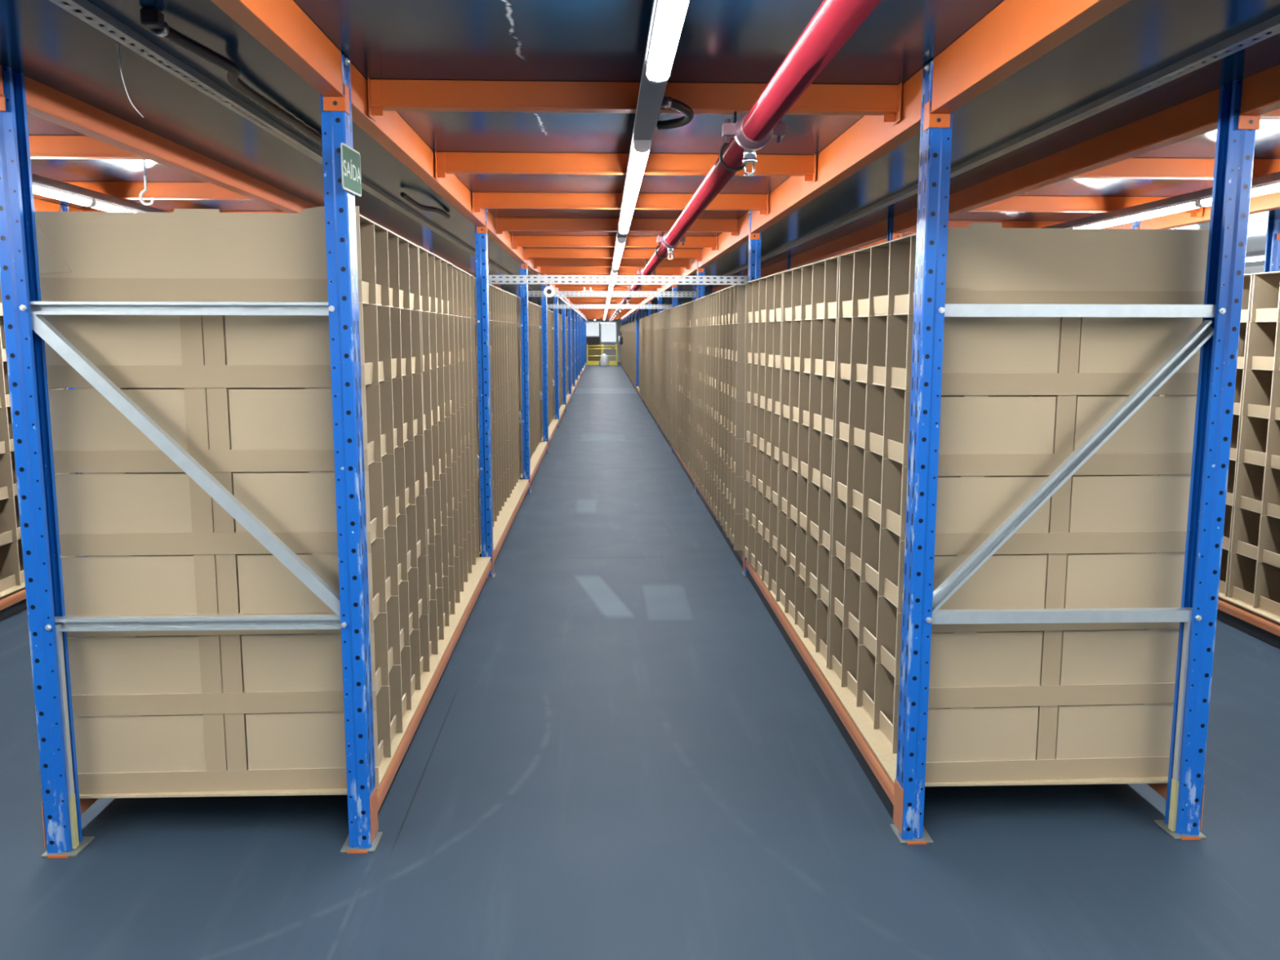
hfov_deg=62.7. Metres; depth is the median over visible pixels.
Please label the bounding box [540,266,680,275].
joist
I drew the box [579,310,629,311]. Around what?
joist
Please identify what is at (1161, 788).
beam
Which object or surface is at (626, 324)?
unit
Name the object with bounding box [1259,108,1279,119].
joist
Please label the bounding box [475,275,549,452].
frame
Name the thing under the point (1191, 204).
tube light
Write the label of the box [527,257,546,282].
overhead beam
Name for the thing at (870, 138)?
overhead beam
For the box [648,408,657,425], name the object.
beam
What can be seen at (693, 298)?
frame
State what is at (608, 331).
window
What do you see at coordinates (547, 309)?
unit
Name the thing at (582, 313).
joist
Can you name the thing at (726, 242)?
overhead beam
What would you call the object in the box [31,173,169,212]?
rail
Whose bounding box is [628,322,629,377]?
unit
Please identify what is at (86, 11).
strip
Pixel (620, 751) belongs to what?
floor
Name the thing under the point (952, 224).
joist
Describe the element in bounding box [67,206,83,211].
overhead beam
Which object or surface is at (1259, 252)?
rail
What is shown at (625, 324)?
unit
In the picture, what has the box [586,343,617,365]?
guard rail
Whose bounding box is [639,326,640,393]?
unit
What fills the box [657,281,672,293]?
overhead beam
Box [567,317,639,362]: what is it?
wall
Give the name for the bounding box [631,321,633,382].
unit
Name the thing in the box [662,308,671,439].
unit
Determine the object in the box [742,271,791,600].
unit
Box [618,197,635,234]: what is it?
tube light
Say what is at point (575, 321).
unit
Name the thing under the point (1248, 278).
unit
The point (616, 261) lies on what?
tube light
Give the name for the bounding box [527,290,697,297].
strut
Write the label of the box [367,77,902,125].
joist
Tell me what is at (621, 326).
unit
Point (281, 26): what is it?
overhead beam
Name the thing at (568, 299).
joist
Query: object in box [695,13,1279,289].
strip
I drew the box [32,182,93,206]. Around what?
tube light
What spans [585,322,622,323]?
strut
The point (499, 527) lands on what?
shelf board
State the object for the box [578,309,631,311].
joist
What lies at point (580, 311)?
joist
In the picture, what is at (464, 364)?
unit
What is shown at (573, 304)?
joist
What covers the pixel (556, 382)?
frame
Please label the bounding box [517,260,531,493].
frame
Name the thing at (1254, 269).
wall
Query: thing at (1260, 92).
overhead beam
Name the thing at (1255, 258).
tube light
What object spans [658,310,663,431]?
unit
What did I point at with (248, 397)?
unit
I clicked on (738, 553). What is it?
beam
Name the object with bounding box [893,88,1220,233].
overhead beam
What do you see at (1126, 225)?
overhead beam
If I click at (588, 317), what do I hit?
joist
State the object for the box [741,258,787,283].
overhead beam
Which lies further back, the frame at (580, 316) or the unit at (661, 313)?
the frame at (580, 316)
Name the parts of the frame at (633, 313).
post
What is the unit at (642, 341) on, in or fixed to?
on the shelf board
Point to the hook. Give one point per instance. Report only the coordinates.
(145, 189)
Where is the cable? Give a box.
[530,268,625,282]
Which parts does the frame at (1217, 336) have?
plate, post, plate, post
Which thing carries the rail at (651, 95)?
attached to the joist at (435, 95)
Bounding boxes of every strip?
[48,0,532,288]
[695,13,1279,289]
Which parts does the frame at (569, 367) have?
post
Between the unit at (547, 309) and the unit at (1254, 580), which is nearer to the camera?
the unit at (1254, 580)
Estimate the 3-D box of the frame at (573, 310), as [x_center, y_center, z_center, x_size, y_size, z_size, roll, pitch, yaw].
[-2.056,-3.262,25.914,0.921,2.150,0.112,0,8,-2]
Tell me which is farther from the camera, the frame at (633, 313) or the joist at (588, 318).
the joist at (588, 318)
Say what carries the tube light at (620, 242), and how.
attached to the rail at (651, 95)
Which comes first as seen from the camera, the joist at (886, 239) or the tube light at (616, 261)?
the joist at (886, 239)
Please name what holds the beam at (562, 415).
attached to the frame at (563, 310)
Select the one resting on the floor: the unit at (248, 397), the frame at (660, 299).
the frame at (660, 299)
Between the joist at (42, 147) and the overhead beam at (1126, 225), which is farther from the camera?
the overhead beam at (1126, 225)
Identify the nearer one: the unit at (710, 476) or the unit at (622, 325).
the unit at (710, 476)
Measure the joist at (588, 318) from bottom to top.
0.078 m
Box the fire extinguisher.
[618,332,622,344]
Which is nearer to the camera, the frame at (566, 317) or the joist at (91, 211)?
the joist at (91, 211)
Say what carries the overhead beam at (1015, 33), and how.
attached to the ceiling
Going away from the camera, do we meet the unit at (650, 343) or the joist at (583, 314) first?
the unit at (650, 343)
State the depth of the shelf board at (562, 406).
18.00 m
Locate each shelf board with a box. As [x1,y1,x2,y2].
[0,582,25,598]
[79,556,491,798]
[479,479,528,554]
[520,441,547,478]
[540,419,558,441]
[552,404,565,419]
[566,394,570,402]
[753,567,1168,786]
[1218,591,1279,622]
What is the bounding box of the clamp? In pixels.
[582,287,593,291]
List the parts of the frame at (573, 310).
post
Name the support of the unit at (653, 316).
on the shelf board
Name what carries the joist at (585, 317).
attached to the ceiling
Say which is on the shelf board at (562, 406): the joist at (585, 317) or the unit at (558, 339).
the unit at (558, 339)
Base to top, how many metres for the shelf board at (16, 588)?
0.008 m
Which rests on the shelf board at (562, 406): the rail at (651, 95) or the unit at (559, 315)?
the unit at (559, 315)
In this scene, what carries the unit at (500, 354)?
on the shelf board at (499, 527)
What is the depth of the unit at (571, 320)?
26.78 m
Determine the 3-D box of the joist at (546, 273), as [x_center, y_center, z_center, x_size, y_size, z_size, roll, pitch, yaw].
[-0.360,-2.428,12.501,1.503,0.078,0.056,0,8,-2]
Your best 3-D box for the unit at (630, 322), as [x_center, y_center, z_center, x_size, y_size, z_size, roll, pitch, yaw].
[0.140,-3.678,29.918,0.808,1.607,1.054,0,8,-2]
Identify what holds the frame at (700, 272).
on the floor
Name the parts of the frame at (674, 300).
post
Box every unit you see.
[0,281,79,592]
[34,205,430,794]
[410,245,460,666]
[449,265,479,591]
[471,277,497,551]
[489,285,509,515]
[504,291,519,497]
[515,296,522,477]
[528,301,535,460]
[533,302,540,448]
[538,306,542,439]
[546,309,549,426]
[547,310,552,423]
[551,311,555,418]
[558,313,562,408]
[558,338,559,375]
[561,315,562,397]
[565,317,567,394]
[566,317,568,392]
[570,319,572,386]
[571,320,572,359]
[574,320,575,372]
[574,351,575,380]
[620,325,621,364]
[621,325,622,364]
[622,324,622,365]
[622,324,624,367]
[623,324,624,368]
[624,324,625,369]
[625,324,626,371]
[626,323,628,375]
[626,324,627,369]
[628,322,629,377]
[629,322,630,377]
[630,322,631,380]
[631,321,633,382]
[632,321,634,383]
[634,320,639,386]
[638,320,639,387]
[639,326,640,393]
[640,317,644,399]
[640,319,641,394]
[643,316,647,404]
[646,315,649,406]
[648,315,653,413]
[651,313,656,418]
[655,311,660,423]
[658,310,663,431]
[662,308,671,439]
[670,306,677,448]
[675,303,686,462]
[684,300,696,476]
[693,295,707,496]
[703,290,726,515]
[716,284,746,550]
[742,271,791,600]
[776,255,852,668]
[828,222,1208,782]
[1148,273,1276,596]
[1227,271,1279,617]
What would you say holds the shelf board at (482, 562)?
on the beam at (397, 760)
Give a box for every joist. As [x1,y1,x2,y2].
[28,135,149,159]
[33,181,256,200]
[83,209,288,213]
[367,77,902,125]
[435,151,816,182]
[471,191,768,215]
[495,217,737,236]
[511,235,717,251]
[524,248,702,262]
[533,257,689,270]
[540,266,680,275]
[546,273,672,278]
[554,280,666,282]
[555,284,661,288]
[558,288,657,291]
[562,292,653,293]
[566,294,648,296]
[566,297,646,298]
[568,298,644,300]
[569,300,641,302]
[571,302,639,303]
[573,303,638,304]
[575,305,636,306]
[575,306,633,307]
[577,308,631,309]
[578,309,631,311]
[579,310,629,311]
[580,311,628,312]
[581,311,625,312]
[582,312,626,313]
[582,313,626,314]
[582,314,625,315]
[584,315,623,315]
[585,316,622,317]
[587,318,619,319]
[588,317,621,318]
[823,249,857,259]
[857,238,887,248]
[902,220,1067,233]
[967,195,1203,218]
[1068,157,1279,179]
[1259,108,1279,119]
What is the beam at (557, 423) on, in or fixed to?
attached to the frame at (544, 397)
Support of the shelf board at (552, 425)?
on the beam at (557, 423)
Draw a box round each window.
[586,323,599,336]
[600,323,616,342]
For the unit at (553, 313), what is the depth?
16.31 m
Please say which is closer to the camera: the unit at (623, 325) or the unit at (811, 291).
the unit at (811, 291)
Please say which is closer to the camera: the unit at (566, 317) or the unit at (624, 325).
the unit at (566, 317)
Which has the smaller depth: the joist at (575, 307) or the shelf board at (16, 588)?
the shelf board at (16, 588)
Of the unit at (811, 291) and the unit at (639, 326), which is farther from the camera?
the unit at (639, 326)
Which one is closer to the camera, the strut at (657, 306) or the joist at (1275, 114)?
the joist at (1275, 114)
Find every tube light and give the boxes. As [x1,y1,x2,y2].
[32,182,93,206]
[88,198,145,212]
[608,285,613,291]
[610,269,617,278]
[613,255,621,269]
[614,237,625,258]
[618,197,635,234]
[624,139,650,204]
[646,0,688,83]
[1066,199,1204,228]
[1198,180,1279,207]
[1244,254,1264,262]
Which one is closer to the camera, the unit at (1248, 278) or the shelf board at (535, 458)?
the unit at (1248, 278)
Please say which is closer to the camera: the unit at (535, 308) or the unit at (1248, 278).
the unit at (1248, 278)
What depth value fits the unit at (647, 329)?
18.88 m
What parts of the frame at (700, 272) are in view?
post, post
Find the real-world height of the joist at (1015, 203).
0.105 m
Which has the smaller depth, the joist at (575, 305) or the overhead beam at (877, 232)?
the overhead beam at (877, 232)
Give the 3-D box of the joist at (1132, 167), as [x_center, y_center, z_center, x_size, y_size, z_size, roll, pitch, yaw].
[2.274,-1.256,4.280,1.383,0.105,0.086,0,8,-2]
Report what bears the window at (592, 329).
in the wall at (608, 352)
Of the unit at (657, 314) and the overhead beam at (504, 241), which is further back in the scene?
the unit at (657, 314)
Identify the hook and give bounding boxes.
[139,175,154,205]
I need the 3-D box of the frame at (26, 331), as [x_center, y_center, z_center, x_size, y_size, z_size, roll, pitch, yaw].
[-1.209,-0.022,2.844,0.925,2.150,0.116,0,8,-2]
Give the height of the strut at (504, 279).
0.050 m
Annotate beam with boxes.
[0,65,4,96]
[0,586,26,621]
[24,75,317,213]
[33,199,60,211]
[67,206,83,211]
[79,798,98,814]
[210,0,344,96]
[350,62,485,226]
[377,560,492,811]
[487,211,527,264]
[493,481,529,562]
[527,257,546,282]
[530,443,547,483]
[546,280,557,291]
[548,421,559,444]
[559,406,565,422]
[641,297,648,306]
[648,288,657,301]
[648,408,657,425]
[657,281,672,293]
[657,422,671,448]
[671,443,694,488]
[672,258,697,283]
[696,482,742,568]
[697,210,749,268]
[712,281,737,293]
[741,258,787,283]
[745,559,894,819]
[750,67,923,233]
[790,219,887,268]
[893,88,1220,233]
[929,0,1130,113]
[1102,222,1132,229]
[1139,191,1279,229]
[1146,782,1167,799]
[1216,596,1279,648]
[1239,64,1279,115]
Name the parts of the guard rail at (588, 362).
rail, rail, rail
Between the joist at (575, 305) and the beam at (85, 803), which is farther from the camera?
the joist at (575, 305)
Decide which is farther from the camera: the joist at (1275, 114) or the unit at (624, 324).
the unit at (624, 324)
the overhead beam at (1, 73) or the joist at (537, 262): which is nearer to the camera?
the overhead beam at (1, 73)
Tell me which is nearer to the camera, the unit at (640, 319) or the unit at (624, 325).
the unit at (640, 319)
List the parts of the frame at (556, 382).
post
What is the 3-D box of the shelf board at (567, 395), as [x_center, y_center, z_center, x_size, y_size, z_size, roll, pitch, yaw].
[-1.878,-1.628,21.102,0.892,0.008,3.224,0,8,-2]
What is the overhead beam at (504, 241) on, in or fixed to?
attached to the ceiling
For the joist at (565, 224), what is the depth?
6.55 m
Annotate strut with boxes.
[487,275,749,284]
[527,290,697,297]
[546,304,672,308]
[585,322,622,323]
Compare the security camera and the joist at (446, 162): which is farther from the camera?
the security camera
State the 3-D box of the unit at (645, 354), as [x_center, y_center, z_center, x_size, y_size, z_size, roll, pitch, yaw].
[0.487,-2.290,20.030,0.808,1.607,1.054,0,8,-2]
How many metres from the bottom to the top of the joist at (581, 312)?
0.078 m
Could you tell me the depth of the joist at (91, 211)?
6.18 m
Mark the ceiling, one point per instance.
(720, 41)
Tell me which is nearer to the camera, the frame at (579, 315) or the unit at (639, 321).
the unit at (639, 321)
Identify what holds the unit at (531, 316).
on the shelf board at (535, 458)
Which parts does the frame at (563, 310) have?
post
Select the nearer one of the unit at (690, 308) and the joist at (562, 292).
the unit at (690, 308)
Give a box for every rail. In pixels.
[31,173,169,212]
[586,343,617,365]
[603,0,688,318]
[1040,171,1279,228]
[1245,249,1265,257]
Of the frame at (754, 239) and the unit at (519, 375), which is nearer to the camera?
the frame at (754, 239)
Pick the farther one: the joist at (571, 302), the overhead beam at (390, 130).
the joist at (571, 302)
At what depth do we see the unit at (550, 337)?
15.52 m
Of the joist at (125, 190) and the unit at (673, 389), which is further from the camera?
the unit at (673, 389)
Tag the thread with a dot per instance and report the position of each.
(117, 44)
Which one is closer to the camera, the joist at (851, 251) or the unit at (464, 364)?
the unit at (464, 364)
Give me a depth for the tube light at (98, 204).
4.88 m
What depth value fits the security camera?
9.10 m
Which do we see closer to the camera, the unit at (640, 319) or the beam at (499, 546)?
the beam at (499, 546)
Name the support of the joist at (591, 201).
attached to the ceiling
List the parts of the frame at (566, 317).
post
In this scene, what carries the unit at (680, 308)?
on the shelf board
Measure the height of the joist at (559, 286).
0.078 m
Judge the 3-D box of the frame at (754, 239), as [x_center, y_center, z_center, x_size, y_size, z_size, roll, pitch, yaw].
[1.071,-0.493,6.226,0.900,2.150,0.116,0,8,-2]
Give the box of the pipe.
[608,0,881,321]
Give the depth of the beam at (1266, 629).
5.09 m
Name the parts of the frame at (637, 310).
post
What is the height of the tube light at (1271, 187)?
0.038 m
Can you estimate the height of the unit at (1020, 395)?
1.622 m
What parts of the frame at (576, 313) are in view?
post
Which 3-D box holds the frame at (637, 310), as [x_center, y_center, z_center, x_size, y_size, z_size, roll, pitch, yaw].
[0.345,-3.270,26.001,0.896,2.150,0.112,0,8,-2]
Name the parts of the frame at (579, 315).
post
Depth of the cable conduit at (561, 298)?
19.61 m
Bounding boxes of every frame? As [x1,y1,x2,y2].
[0,53,382,857]
[60,205,88,556]
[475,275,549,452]
[501,287,559,427]
[515,294,567,411]
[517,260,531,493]
[528,300,572,399]
[537,304,575,391]
[551,310,580,379]
[565,316,586,363]
[574,311,578,385]
[580,315,582,375]
[582,315,583,368]
[583,317,585,368]
[631,308,663,385]
[635,305,670,391]
[640,300,682,399]
[647,297,696,411]
[657,288,712,427]
[671,277,741,452]
[693,257,791,493]
[742,210,902,576]
[889,60,1260,844]
[1132,218,1279,272]
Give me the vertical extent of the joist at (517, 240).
0.105 m
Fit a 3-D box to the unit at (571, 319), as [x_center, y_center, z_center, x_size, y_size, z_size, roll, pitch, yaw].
[-2.097,-3.054,25.340,0.878,1.636,1.055,0,8,-2]
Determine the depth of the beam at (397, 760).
3.90 m
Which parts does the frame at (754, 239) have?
post, post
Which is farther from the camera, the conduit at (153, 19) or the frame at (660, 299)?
the frame at (660, 299)
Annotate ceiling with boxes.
[0,0,1279,319]
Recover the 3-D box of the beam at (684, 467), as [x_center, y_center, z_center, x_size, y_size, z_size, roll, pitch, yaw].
[0.470,-0.184,11.297,0.040,0.118,3.240,0,8,-2]
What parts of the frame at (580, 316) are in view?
post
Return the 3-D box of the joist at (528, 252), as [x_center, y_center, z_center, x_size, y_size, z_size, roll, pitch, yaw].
[-0.229,-1.913,8.935,1.503,0.105,0.086,0,8,-2]
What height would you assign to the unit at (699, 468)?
1.608 m
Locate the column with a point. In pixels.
(600, 318)
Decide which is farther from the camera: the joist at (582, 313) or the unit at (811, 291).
the joist at (582, 313)
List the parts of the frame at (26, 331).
post, plate, post, plate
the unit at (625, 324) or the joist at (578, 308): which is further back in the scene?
the unit at (625, 324)
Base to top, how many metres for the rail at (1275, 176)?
0.033 m
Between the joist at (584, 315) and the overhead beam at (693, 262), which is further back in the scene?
the joist at (584, 315)
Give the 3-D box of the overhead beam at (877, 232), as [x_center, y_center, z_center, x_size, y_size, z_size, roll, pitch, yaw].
[1.424,-1.728,7.750,0.054,0.134,3.240,0,8,-2]
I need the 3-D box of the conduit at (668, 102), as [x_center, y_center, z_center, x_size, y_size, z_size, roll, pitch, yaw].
[0.100,-1.018,2.926,0.103,0.032,0.335,0,8,-2]
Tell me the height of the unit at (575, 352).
1.636 m
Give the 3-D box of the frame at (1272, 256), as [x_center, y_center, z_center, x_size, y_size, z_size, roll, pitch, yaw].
[3.341,-0.501,6.311,0.896,2.150,0.112,0,8,-2]
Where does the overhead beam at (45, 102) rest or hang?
attached to the ceiling
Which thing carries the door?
attached to the wall at (608, 352)
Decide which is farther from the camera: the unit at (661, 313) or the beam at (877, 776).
the unit at (661, 313)
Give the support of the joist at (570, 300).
attached to the ceiling
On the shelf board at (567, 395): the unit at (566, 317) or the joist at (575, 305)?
the unit at (566, 317)
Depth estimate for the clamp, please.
9.37 m
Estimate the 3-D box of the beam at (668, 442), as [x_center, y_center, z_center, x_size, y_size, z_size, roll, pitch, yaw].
[0.349,-0.647,14.592,0.040,0.118,3.240,0,8,-2]
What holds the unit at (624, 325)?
on the shelf board
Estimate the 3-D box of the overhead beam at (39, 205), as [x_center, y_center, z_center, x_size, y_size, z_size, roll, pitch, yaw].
[-3.207,-1.255,4.281,0.054,0.124,3.240,0,8,-2]
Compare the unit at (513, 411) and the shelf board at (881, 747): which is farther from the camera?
the unit at (513, 411)
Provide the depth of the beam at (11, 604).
5.40 m
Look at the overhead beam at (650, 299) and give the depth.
17.90 m
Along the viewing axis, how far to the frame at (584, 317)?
42.36 m
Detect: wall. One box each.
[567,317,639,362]
[1244,265,1263,274]
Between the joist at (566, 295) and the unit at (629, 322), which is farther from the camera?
the unit at (629, 322)
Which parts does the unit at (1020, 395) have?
panel, panel, panel, panel, panel, panel, panel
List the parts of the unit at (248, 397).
panel, panel, panel, panel, panel, panel, panel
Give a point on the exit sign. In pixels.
(350, 157)
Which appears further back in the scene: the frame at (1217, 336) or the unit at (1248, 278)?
the unit at (1248, 278)
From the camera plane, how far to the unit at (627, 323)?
32.78 m
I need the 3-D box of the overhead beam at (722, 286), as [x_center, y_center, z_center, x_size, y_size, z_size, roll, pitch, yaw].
[1.181,-2.654,14.341,0.054,0.134,3.240,0,8,-2]
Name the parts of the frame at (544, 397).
post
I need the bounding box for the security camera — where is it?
[543,285,555,297]
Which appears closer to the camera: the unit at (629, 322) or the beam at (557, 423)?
the beam at (557, 423)
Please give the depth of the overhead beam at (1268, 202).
5.54 m
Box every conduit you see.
[139,7,322,145]
[400,191,449,218]
[550,280,587,320]
[656,96,693,129]
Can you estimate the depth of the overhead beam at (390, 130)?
3.61 m
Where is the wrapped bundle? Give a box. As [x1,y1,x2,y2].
[599,353,608,365]
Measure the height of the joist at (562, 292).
0.078 m
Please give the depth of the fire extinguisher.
39.60 m
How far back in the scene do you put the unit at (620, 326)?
44.70 m
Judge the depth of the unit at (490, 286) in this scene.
7.18 m
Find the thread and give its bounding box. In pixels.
[117,44,143,117]
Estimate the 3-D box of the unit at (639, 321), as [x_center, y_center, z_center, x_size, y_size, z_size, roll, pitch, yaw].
[0.372,-3.048,25.432,0.808,1.607,1.054,0,8,0]
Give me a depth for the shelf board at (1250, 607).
5.10 m
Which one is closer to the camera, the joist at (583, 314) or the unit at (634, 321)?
the unit at (634, 321)
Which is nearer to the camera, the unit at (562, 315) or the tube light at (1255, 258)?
the tube light at (1255, 258)
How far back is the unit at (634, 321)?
26.16 m
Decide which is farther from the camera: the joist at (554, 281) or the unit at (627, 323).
the unit at (627, 323)
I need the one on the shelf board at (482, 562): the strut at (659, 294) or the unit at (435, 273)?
the unit at (435, 273)
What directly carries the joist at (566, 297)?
attached to the ceiling
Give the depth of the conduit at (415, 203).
5.25 m
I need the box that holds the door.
[586,337,599,362]
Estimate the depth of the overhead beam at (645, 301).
20.56 m
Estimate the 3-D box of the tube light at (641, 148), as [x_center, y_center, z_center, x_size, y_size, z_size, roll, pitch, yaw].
[-0.018,-1.133,3.942,0.053,0.038,1.370,0,8,-2]
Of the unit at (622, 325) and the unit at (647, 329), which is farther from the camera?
the unit at (622, 325)
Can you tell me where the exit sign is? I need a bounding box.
[340,142,361,196]
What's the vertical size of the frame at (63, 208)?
2.150 m
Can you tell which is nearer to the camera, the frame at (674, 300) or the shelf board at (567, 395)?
the frame at (674, 300)
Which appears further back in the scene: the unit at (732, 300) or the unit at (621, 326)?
the unit at (621, 326)
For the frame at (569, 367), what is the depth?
22.62 m
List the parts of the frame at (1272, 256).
post, post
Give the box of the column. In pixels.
[600,318,601,358]
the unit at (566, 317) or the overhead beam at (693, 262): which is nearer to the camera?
the overhead beam at (693, 262)
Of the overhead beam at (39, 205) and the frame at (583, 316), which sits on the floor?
the frame at (583, 316)
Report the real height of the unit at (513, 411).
1.637 m
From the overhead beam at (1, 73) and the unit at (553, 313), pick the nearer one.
the overhead beam at (1, 73)
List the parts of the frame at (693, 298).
post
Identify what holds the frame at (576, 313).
on the floor
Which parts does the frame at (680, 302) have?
post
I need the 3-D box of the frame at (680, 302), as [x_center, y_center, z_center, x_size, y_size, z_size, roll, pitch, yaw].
[0.466,-2.807,22.705,0.896,2.150,0.112,0,8,-2]
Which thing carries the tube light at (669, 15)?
attached to the rail at (651, 95)
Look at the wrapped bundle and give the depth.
46.08 m
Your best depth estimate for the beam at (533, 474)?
10.90 m
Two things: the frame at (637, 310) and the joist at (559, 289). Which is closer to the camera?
the joist at (559, 289)
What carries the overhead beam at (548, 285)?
attached to the ceiling
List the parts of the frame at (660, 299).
post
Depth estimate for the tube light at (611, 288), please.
13.51 m
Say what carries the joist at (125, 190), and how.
attached to the ceiling
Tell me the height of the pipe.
0.224 m
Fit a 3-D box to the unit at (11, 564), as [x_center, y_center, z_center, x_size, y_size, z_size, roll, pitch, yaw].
[-3.680,-0.271,5.484,0.871,1.637,1.055,0,8,-2]
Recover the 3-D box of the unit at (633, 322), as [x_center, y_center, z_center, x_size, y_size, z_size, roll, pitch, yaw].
[0.219,-3.363,27.673,0.808,1.607,1.054,0,8,-2]
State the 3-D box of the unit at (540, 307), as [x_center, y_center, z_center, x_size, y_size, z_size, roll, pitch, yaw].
[-1.666,-1.371,13.351,0.871,1.637,1.055,0,8,-2]
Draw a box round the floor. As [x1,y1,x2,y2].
[0,362,1279,959]
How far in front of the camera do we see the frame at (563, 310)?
19.31 m
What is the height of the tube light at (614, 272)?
0.038 m

